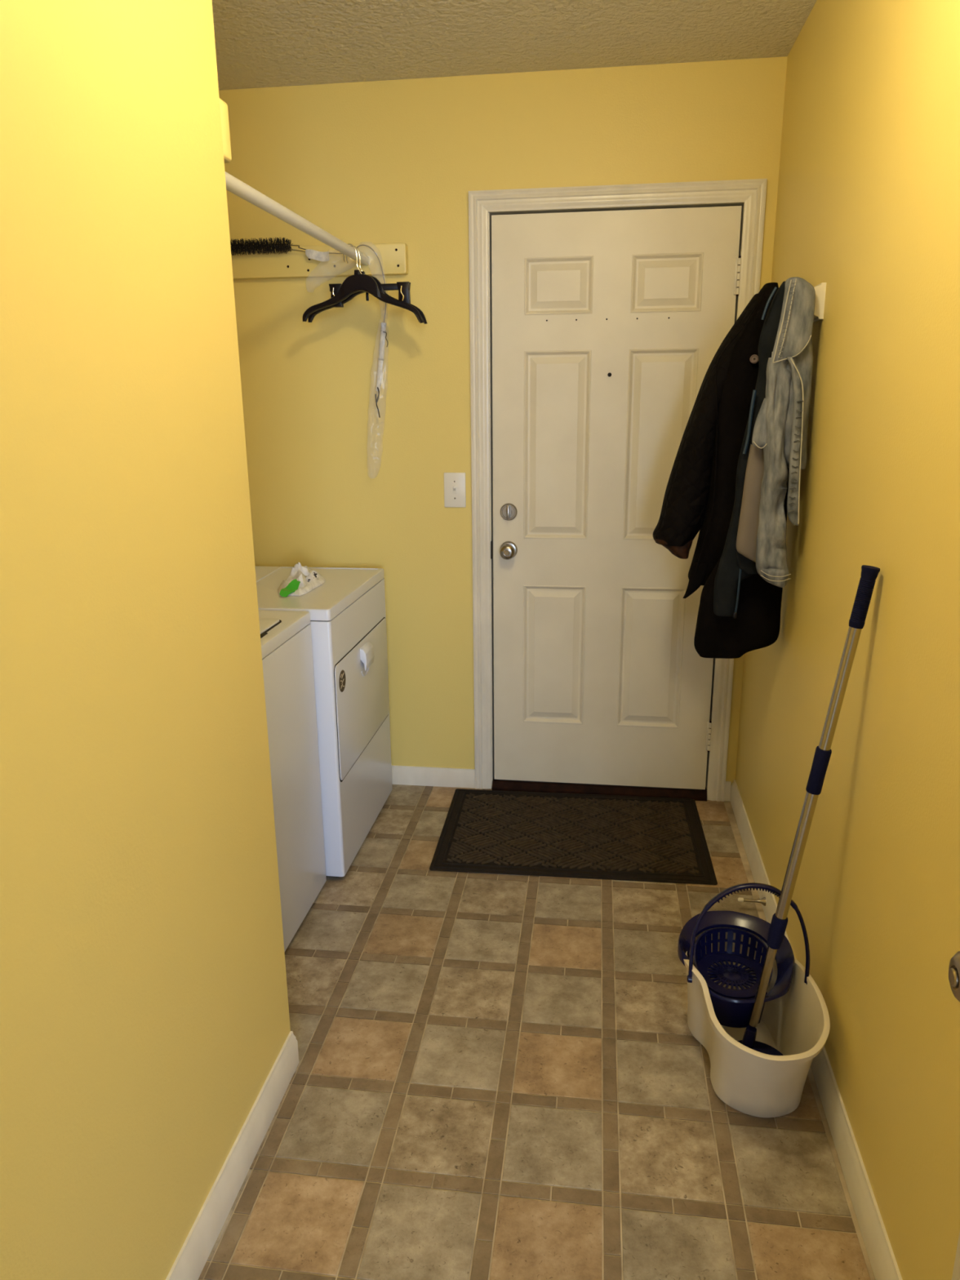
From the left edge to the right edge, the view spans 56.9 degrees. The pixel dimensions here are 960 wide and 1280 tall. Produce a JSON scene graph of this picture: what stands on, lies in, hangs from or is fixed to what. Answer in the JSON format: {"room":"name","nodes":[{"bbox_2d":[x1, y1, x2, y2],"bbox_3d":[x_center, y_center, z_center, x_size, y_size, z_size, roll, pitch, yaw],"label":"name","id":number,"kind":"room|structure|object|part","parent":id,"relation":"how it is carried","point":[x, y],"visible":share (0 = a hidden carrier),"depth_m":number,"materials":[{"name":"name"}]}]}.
{"room":"laundry room","nodes":[
{"label":"laundry room","id":0,"kind":"room"},
{"bbox_2d":[0,0,290,1279],"bbox_3d":[-0.986,-0.009,1.074,0.887,2.537,1.500,2,15,8],"label":"wall","id":1,"kind":"structure","parent":0,"point":[144,1018],"depth_m":1.26,"materials":[{"name":"yellow paint"}]},
{"bbox_2d":[219,97,231,163],"bbox_3d":[-0.881,-0.910,1.618,0.877,0.097,0.038,2,15,8],"label":"cleat","id":2,"kind":"object","parent":1,"relation":"attached to","point":[223,105],"visible":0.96,"depth_m":1.56,"materials":[{"name":"yellow"}]},
{"bbox_2d":[165,1031,298,1279],"bbox_3d":[-0.529,1.129,1.318,0.015,0.084,1.500,2,15,8],"label":"baseboard","id":3,"kind":"structure","parent":1,"relation":"attached to","point":[190,1261],"depth_m":1.70,"materials":[{"name":"paint"}]},
{"bbox_2d":[218,56,786,784],"bbox_3d":[-0.069,-0.607,3.248,2.080,2.537,0.140,2,15,8],"label":"wall","id":4,"kind":"structure","parent":0,"point":[333,482],"depth_m":3.05,"materials":[{"name":"yellow paint"}]},
{"bbox_2d":[231,242,408,279],"bbox_3d":[-0.677,-1.300,3.053,0.870,0.097,0.039,2,15,8],"label":"cleat","id":5,"kind":"object","parent":4,"relation":"attached to","point":[393,257],"visible":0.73,"depth_m":3.02,"materials":[{"name":"yellow wood"}]},
{"bbox_2d":[225,171,370,265],"bbox_3d":[-0.487,-1.093,2.297,0.032,0.032,1.463,2,15,8],"label":"closet rod","id":6,"kind":"object","parent":5,"relation":"attached to","point":[234,185],"visible":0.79,"depth_m":2.24,"materials":[{"name":"white metal"}]},
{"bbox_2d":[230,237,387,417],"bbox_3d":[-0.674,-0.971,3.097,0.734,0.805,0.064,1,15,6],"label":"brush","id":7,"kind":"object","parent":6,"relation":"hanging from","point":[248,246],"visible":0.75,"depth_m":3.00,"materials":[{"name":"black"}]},
{"bbox_3d":[-0.343,-0.979,3.067,0.047,0.227,0.020,2,15,8],"label":"handle","id":8,"kind":"part","parent":7,"relation":"part of","materials":[{"name":"white plastic"}]},
{"bbox_2d":[302,243,422,323],"bbox_3d":[-0.380,-1.134,2.824,0.398,0.242,0.019,2,15,8],"label":"clothes hanger","id":9,"kind":"object","parent":6,"relation":"hanging from","point":[357,282],"visible":0.91,"depth_m":2.82,"materials":[{"name":"black plastic"}]},
{"bbox_2d":[354,269,359,275],"bbox_3d":[-0.391,-1.167,2.818,0.019,0.019,0.012,2,15,8],"label":"socket","id":10,"kind":"object","parent":9,"relation":"attached to","point":[357,272],"depth_m":2.81,"materials":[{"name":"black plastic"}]},
{"bbox_2d":[307,245,426,324],"bbox_3d":[-0.368,-1.143,2.855,0.398,0.242,0.030,2,15,8],"label":"clothes hanger","id":11,"kind":"object","parent":6,"relation":"hanging from","point":[403,287],"visible":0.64,"depth_m":2.85,"materials":[{"name":"black plastic"}]},
{"bbox_2d":[444,472,466,507],"bbox_3d":[-0.091,-0.539,3.186,0.079,0.124,0.020,2,15,8],"label":"light switch","id":12,"kind":"object","parent":4,"relation":"attached to","point":[455,488],"visible":1,"depth_m":3.19,"materials":[{"name":"white plastic"}]},
{"bbox_2d":[391,764,731,801],"bbox_3d":[-0.077,0.543,3.482,2.064,0.076,0.013,2,15,8],"label":"baseboard","id":13,"kind":"structure","parent":4,"relation":"attached to","point":[401,775],"depth_m":3.49,"materials":[{"name":"paint"}]},
{"bbox_2d":[488,202,743,800],"bbox_3d":[0.450,-0.427,3.188,0.862,2.092,0.206,2,15,8],"label":"door","id":14,"kind":"structure","parent":4,"relation":"in","point":[607,326],"depth_m":3.14,"materials":[{"name":"paint"}]},
{"bbox_3d":[0.042,-0.329,3.238,0.004,0.065,0.016,2,15,8],"label":"strike plate","id":15,"kind":"part","parent":14,"relation":"part of","materials":[{"name":"black"}]},
{"bbox_3d":[0.101,-0.321,3.198,0.064,0.064,0.066,2,15,8],"label":"knob","id":16,"kind":"part","parent":14,"relation":"part of","materials":[{"name":"silver metal"}]},
{"bbox_3d":[0.276,0.058,3.316,0.195,0.500,0.012,2,15,8],"label":"panel","id":17,"kind":"part","parent":14,"relation":"part of","materials":[{"name":"paint"}]},
{"bbox_3d":[0.269,-0.679,3.116,0.195,0.612,0.012,2,15,8],"label":"panel","id":18,"kind":"part","parent":14,"relation":"part of","materials":[{"name":"paint"}]},
{"bbox_3d":[0.264,-1.190,2.978,0.195,0.147,0.012,2,15,8],"label":"panel","id":19,"kind":"part","parent":14,"relation":"part of","materials":[{"name":"paint"}]},
{"bbox_3d":[0.628,0.068,3.267,0.195,0.500,0.012,2,15,8],"label":"panel","id":20,"kind":"part","parent":14,"relation":"part of","materials":[{"name":"paint"}]},
{"bbox_3d":[0.622,-0.669,3.068,0.195,0.612,0.012,2,15,8],"label":"panel","id":21,"kind":"part","parent":14,"relation":"part of","materials":[{"name":"paint"}]},
{"bbox_3d":[0.617,-1.180,2.929,0.195,0.147,0.012,2,15,8],"label":"panel","id":22,"kind":"part","parent":14,"relation":"part of","materials":[{"name":"paint"}]},
{"bbox_2d":[468,178,767,801],"bbox_3d":[0.443,-0.436,3.138,0.951,2.136,0.019,2,15,8],"label":"trim","id":23,"kind":"structure","parent":4,"relation":"attached to","point":[753,192],"depth_m":3.02,"materials":[{"name":"paint"}]},
{"bbox_3d":[0.004,-0.448,3.198,0.064,2.136,0.019,2,15,8],"label":"leg","id":24,"kind":"part","parent":23,"relation":"part of","materials":[{"name":"paint"}]},
{"bbox_3d":[0.882,-0.424,3.077,0.064,2.136,0.019,2,15,8],"label":"leg","id":25,"kind":"part","parent":23,"relation":"part of","materials":[{"name":"paint"}]},
{"bbox_2d":[211,0,817,90],"bbox_3d":[0.111,-1.019,-0.239,5.600,0.080,6.540,2,15,8],"label":"ceiling","id":26,"kind":"structure","parent":0,"point":[260,43],"depth_m":2.53,"materials":[{"name":"beige paint"}]},
{"bbox_2d":[198,784,875,1279],"bbox_3d":[0.131,1.444,0.408,5.600,0.060,6.500,2,15,8],"label":"floor","id":27,"kind":"structure","parent":0,"point":[495,1077],"depth_m":1.91,"materials":[{"name":"tile"}]},
{"bbox_2d":[258,610,326,952],"bbox_3d":[-0.847,0.361,2.375,0.639,1.021,0.676,2,15,8],"label":"washing machine","id":28,"kind":"object","parent":27,"relation":"on","point":[286,637],"visible":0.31,"depth_m":2.46,"materials":[{"name":"white metal"}]},
{"bbox_3d":[-0.802,-0.003,2.261,0.449,0.007,0.461,2,15,8],"label":"lid","id":29,"kind":"part","parent":28,"relation":"part of","materials":[{"name":"white metal"}]},
{"bbox_3d":[-0.851,0.011,2.280,0.639,0.032,0.676,2,15,8],"label":"panel","id":30,"kind":"part","parent":28,"relation":"part of","materials":[{"name":"white ceramic"}]},
{"bbox_2d":[254,565,392,877],"bbox_3d":[-0.716,0.182,3.029,0.712,1.021,0.663,2,15,8],"label":"dryer","id":31,"kind":"object","parent":27,"relation":"on","point":[348,615],"visible":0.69,"depth_m":2.84,"materials":[{"name":"white metal"}]},
{"bbox_2d":[277,562,325,597],"bbox_3d":[-0.592,-0.214,2.901,0.135,0.075,0.367,2,15,8],"label":"wrapper","id":32,"kind":"object","parent":31,"relation":"on","point":[301,580],"visible":1,"depth_m":2.85,"materials":[{"name":"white plastic"}]},
{"bbox_3d":[-0.731,-0.168,2.936,0.688,0.034,0.663,2,15,8],"label":"panel","id":33,"kind":"part","parent":31,"relation":"part of","materials":[{"name":"white metal"}]},
{"bbox_3d":[-0.387,0.177,2.977,0.006,0.369,0.631,2,15,8],"label":"door","id":34,"kind":"part","parent":31,"relation":"part of","materials":[{"name":"white metal"}]},
{"bbox_3d":[-0.375,0.052,2.946,0.021,0.075,0.100,2,15,8],"label":"handle","id":35,"kind":"part","parent":31,"relation":"part of","materials":[{"name":"white plastic"}]},
{"bbox_2d":[429,788,717,884],"bbox_3d":[0.324,0.671,3.116,0.915,0.011,0.620,1,15,6],"label":"doormat","id":36,"kind":"object","parent":27,"relation":"on","point":[500,832],"visible":1,"depth_m":3.06,"materials":[{"name":"rubber"}]},
{"bbox_2d":[677,882,830,1117],"bbox_3d":[0.589,0.758,1.936,0.263,0.456,0.456,-2,15,-7],"label":"bucket","id":37,"kind":"object","parent":27,"relation":"on","point":[722,953],"visible":0.9,"depth_m":1.95,"materials":[{"name":"beige plastic"}]},
{"bbox_3d":[0.587,0.638,1.929,0.258,0.221,0.056,1,15,5],"label":"carry handle","id":38,"kind":"part","parent":37,"relation":"part of","materials":[{"name":"blue plastic"}]},
{"bbox_2d":[737,564,879,1055],"bbox_3d":[0.634,0.419,1.793,0.222,1.151,0.150,2,15,8],"label":"mop","id":39,"kind":"object","parent":37,"relation":"in","point":[869,574],"visible":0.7,"depth_m":1.77,"materials":[{"name":"silver metal"}]},
{"bbox_2d":[735,0,959,1279],"bbox_3d":[0.810,-0.181,1.647,0.120,2.537,3.180,2,15,8],"label":"wall","id":40,"kind":"structure","parent":0,"point":[868,206],"depth_m":1.65,"materials":[{"name":"yellow paint"}]},
{"bbox_2d":[737,897,765,906],"bbox_3d":[0.801,0.768,2.612,0.078,0.026,0.026,2,15,8],"label":"door stop","id":41,"kind":"object","parent":40,"relation":"attached to","point":[762,901],"visible":1,"depth_m":2.61,"materials":[{"name":"silver metal"}]},
{"bbox_2d":[729,779,902,1279],"bbox_3d":[0.744,0.962,1.893,0.015,0.084,3.039,2,15,8],"label":"baseboard","id":42,"kind":"structure","parent":40,"relation":"attached to","point":[882,1258],"depth_m":1.75,"materials":[{"name":"paint"}]},
{"bbox_2d":[813,282,826,322],"bbox_3d":[0.847,-0.895,2.451,0.066,0.102,0.620,2,15,8],"label":"coat rack","id":43,"kind":"object","parent":40,"relation":"attached to","point":[820,289],"visible":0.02,"depth_m":2.15,"materials":[{"name":"paint"}]},
{"bbox_2d":[653,282,778,598],"bbox_3d":[0.666,-0.557,2.542,0.313,0.863,0.201,2,15,8],"label":"coat","id":44,"kind":"object","parent":43,"relation":"hanging from","point":[700,494],"visible":0.9,"depth_m":2.48,"materials":[{"name":"fabric"}]},
{"bbox_2d":[693,466,789,658],"bbox_3d":[0.733,-0.424,2.432,0.235,0.973,0.088,2,15,8],"label":"garment","id":45,"kind":"object","parent":43,"relation":"hanging from","point":[756,625],"visible":0.45,"depth_m":2.50,"materials":[{"name":"fabric"}]},
{"bbox_2d":[713,280,785,617],"bbox_3d":[0.725,-0.483,2.339,0.165,0.864,0.070,2,15,8],"label":"jacket","id":46,"kind":"object","parent":43,"relation":"hanging from","point":[734,566],"visible":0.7,"depth_m":2.36,"materials":[{"name":"fabric"}]},
{"bbox_2d":[736,276,815,587],"bbox_3d":[0.751,-0.510,2.233,0.159,0.752,0.128,2,15,8],"label":"denim jacket","id":47,"kind":"object","parent":43,"relation":"hanging from","point":[780,434],"visible":1,"depth_m":2.20,"materials":[{"name":"grey fabric"}]},
{"bbox_3d":[-0.067,0.229,0.164,1.433,2.537,0.110,2,15,8],"label":"wall","id":48,"kind":"structure","parent":0,"visible":0},
{"bbox_2d":[948,951,959,1279],"bbox_3d":[0.494,0.308,0.553,0.104,2.028,0.744,1,15,7],"label":"door","id":49,"kind":"structure","parent":48,"relation":"in","point":[954,963],"depth_m":0.91,"materials":[{"name":"paint"}]},
{"bbox_3d":[0.520,0.348,0.905,0.066,0.064,0.064,2,15,8],"label":"knob","id":50,"kind":"part","parent":49,"relation":"part of","materials":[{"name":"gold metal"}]}
]}

